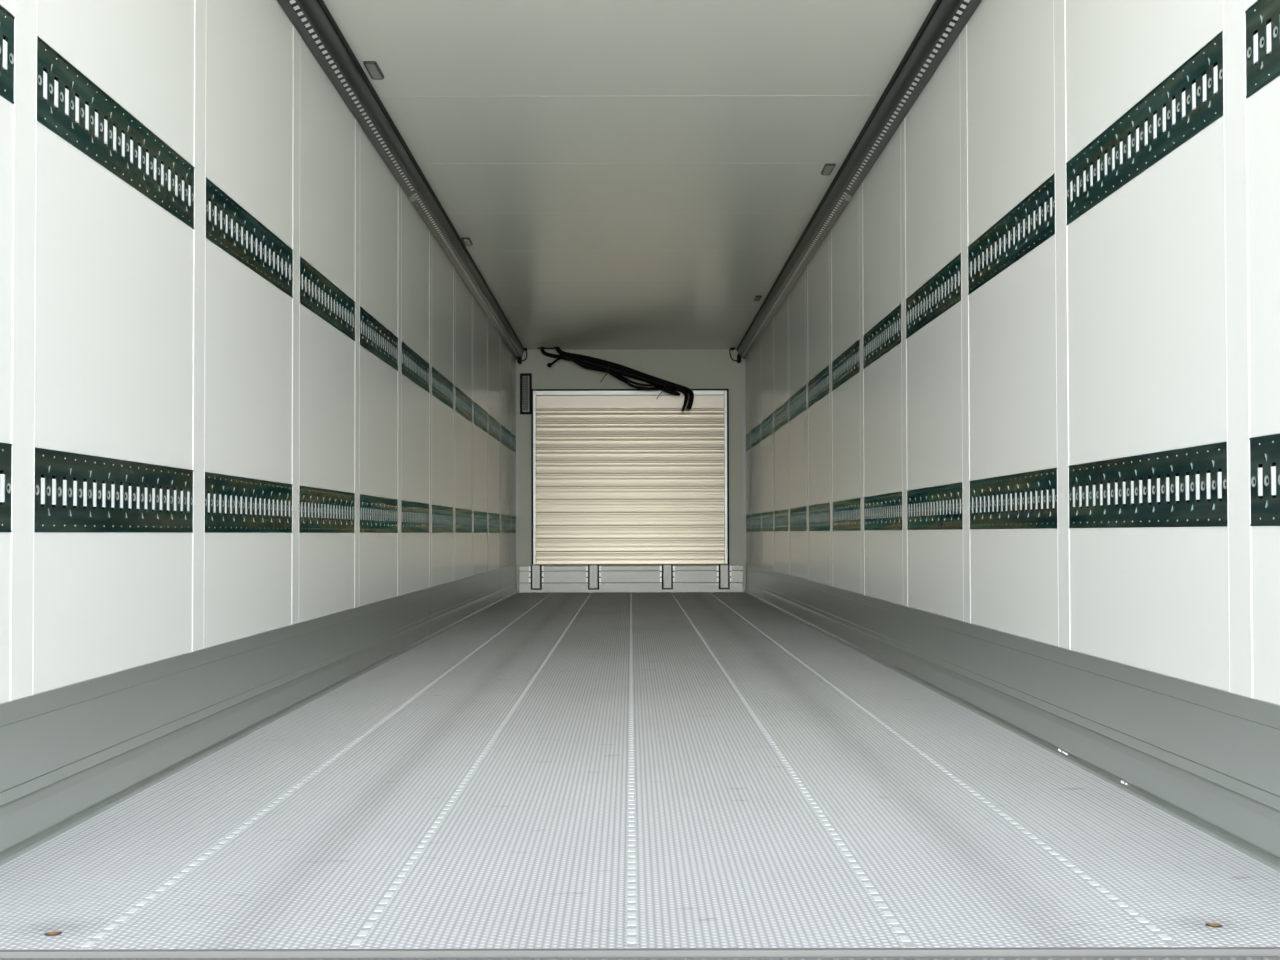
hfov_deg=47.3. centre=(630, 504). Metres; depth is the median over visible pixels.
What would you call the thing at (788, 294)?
trim
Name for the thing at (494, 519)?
plate
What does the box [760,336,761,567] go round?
trim
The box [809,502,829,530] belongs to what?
plate
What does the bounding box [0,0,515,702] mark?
wall
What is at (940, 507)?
plate
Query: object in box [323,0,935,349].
ceiling
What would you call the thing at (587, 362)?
bundle
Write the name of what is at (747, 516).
plate
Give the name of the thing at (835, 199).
rail
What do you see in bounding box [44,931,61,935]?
screw
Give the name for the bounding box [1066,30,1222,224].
plate
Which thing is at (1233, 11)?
trim
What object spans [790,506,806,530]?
plate
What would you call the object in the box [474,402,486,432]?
plate
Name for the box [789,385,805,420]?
plate
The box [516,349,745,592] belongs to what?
wall
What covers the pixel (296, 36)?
trim
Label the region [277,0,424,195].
rail
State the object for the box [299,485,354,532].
plate
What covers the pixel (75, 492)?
plate
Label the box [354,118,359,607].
trim
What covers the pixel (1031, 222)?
plate
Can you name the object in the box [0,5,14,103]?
plate
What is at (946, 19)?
rail
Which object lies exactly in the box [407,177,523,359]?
rail
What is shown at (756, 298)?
recessed light
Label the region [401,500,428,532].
plate
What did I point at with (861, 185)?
trim
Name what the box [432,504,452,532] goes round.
plate
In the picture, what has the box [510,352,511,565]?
trim
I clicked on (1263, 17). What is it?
plate
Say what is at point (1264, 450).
plate
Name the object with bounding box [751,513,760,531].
plate
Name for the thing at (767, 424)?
plate
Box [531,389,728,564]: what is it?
slatted panel
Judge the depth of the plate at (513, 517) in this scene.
15.33 m
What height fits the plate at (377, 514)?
0.175 m
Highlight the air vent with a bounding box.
[520,373,531,413]
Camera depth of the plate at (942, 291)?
5.90 m
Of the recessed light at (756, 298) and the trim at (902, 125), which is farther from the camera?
the recessed light at (756, 298)
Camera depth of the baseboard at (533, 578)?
15.56 m
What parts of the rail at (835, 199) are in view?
joint plate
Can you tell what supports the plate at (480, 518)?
attached to the wall at (114, 344)
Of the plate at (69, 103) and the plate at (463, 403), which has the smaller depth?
the plate at (69, 103)
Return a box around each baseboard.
[0,564,517,865]
[519,565,742,592]
[744,564,1279,871]
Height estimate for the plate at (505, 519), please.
0.175 m
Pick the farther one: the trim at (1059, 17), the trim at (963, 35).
the trim at (963, 35)
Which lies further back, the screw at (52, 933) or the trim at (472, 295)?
the trim at (472, 295)
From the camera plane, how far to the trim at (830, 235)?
8.96 m
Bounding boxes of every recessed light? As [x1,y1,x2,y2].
[363,61,383,79]
[461,237,472,245]
[753,296,761,300]
[821,163,835,174]
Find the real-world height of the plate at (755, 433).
0.175 m
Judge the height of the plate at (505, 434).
0.175 m
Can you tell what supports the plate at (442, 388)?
attached to the wall at (114, 344)
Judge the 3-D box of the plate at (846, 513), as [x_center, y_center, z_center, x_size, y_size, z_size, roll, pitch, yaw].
[1.237,0.062,8.351,0.023,0.175,1.090,0,-1,0]
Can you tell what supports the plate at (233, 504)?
attached to the wall at (114, 344)
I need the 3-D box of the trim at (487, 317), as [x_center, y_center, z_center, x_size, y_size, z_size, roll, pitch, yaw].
[-1.230,-0.516,12.563,0.002,2.187,0.112,0,-1,0]
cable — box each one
[517,348,527,363]
[729,348,740,362]
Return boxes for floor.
[0,592,1279,949]
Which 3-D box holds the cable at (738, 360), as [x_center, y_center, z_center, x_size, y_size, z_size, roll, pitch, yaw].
[1.111,-1.610,15.585,0.124,0.193,0.134,0,-1,0]
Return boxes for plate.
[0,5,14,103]
[0,442,11,531]
[34,447,192,531]
[37,36,194,228]
[205,472,292,532]
[206,177,292,297]
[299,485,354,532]
[300,256,354,340]
[360,306,397,370]
[360,494,397,532]
[401,341,429,392]
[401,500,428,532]
[432,367,452,408]
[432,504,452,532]
[455,386,471,421]
[455,508,471,532]
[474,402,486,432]
[474,511,487,532]
[489,414,499,441]
[489,513,499,532]
[501,424,509,448]
[501,514,510,532]
[511,433,515,452]
[512,516,515,532]
[746,432,749,450]
[746,515,749,531]
[751,424,760,447]
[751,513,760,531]
[761,413,772,439]
[762,511,772,531]
[774,400,787,431]
[775,509,787,530]
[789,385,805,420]
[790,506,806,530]
[808,365,828,407]
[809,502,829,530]
[832,339,859,390]
[832,498,860,530]
[863,304,900,368]
[864,491,901,529]
[906,253,960,337]
[907,482,962,529]
[968,173,1054,294]
[969,468,1056,528]
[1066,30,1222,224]
[1068,442,1227,527]
[1245,0,1279,97]
[1249,433,1279,525]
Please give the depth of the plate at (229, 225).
4.68 m
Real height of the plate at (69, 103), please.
0.175 m
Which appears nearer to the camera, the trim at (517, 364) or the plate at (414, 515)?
the plate at (414, 515)
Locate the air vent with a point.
(525, 378)
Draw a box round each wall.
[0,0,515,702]
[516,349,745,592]
[745,0,1279,704]
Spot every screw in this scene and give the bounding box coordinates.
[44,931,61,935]
[1205,923,1222,926]
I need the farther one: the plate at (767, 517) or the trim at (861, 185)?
the plate at (767, 517)
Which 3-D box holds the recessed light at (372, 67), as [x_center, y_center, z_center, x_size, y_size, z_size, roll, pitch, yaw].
[-1.091,-1.839,6.191,0.056,0.012,0.220,0,-1,0]
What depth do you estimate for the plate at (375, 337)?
7.12 m
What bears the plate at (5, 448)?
attached to the wall at (114, 344)
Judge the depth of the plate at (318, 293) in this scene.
5.90 m
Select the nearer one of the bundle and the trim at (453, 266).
the trim at (453, 266)
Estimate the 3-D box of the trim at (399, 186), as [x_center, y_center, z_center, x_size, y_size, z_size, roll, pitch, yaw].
[-1.230,-0.610,7.764,0.002,2.187,0.112,0,-1,0]
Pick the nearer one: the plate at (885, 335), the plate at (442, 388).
the plate at (885, 335)
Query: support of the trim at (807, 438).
attached to the wall at (1146, 262)
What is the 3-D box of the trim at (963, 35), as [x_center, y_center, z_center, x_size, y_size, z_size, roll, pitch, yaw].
[1.227,-0.662,5.365,0.002,2.187,0.112,0,-1,0]
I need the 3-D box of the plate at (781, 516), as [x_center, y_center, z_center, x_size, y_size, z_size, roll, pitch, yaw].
[1.237,0.132,11.950,0.023,0.175,1.090,0,-1,0]
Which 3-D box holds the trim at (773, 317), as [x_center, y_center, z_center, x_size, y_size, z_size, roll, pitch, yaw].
[1.227,-0.521,12.564,0.002,2.187,0.112,0,-1,0]
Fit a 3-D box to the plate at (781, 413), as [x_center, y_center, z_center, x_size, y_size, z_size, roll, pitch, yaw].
[1.235,-0.721,11.967,0.023,0.175,1.090,0,-1,0]
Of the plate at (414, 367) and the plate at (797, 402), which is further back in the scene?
the plate at (797, 402)
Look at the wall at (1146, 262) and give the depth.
4.37 m
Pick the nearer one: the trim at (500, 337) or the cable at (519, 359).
the trim at (500, 337)
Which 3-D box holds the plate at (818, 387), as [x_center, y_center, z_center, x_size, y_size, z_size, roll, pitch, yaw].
[1.235,-0.768,9.567,0.023,0.175,1.090,0,-1,0]
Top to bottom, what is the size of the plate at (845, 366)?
0.175 m
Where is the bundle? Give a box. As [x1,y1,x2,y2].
[537,347,693,411]
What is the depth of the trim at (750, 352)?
14.98 m
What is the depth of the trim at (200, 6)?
4.16 m
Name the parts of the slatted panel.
frame, frame, frame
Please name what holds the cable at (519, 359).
attached to the wall at (114, 344)
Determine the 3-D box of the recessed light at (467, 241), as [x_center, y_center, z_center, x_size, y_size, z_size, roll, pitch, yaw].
[-1.102,-1.768,9.821,0.056,0.012,0.220,0,-1,0]
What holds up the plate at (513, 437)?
attached to the wall at (114, 344)
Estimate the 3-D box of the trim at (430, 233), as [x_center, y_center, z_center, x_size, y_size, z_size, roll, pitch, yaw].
[-1.230,-0.586,8.964,0.002,2.187,0.112,0,-1,0]
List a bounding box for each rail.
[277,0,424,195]
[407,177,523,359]
[736,176,852,358]
[836,0,981,194]
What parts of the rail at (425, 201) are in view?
joint plate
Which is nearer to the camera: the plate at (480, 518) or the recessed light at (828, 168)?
the recessed light at (828, 168)
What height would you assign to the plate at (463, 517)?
0.175 m
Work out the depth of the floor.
3.17 m
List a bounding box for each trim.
[10,0,37,700]
[192,0,206,651]
[292,25,299,624]
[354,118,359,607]
[398,183,401,595]
[429,230,431,587]
[453,266,454,580]
[472,295,473,575]
[487,317,488,571]
[500,337,500,567]
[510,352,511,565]
[516,360,518,564]
[743,359,745,563]
[750,352,751,564]
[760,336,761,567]
[772,317,774,570]
[787,294,789,574]
[806,265,808,579]
[829,230,832,586]
[859,182,864,594]
[900,118,907,606]
[959,24,970,622]
[1053,0,1070,649]
[1222,0,1252,697]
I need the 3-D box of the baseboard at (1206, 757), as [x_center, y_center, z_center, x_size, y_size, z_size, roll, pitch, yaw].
[1.221,0.654,8.924,0.020,0.307,13.370,0,-1,0]
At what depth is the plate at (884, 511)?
7.10 m
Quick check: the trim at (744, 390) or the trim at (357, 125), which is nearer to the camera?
the trim at (357, 125)
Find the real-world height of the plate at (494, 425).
0.175 m
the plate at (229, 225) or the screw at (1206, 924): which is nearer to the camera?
the screw at (1206, 924)
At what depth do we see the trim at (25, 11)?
2.95 m
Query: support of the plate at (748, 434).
attached to the wall at (1146, 262)
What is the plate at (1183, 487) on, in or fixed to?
attached to the wall at (1146, 262)

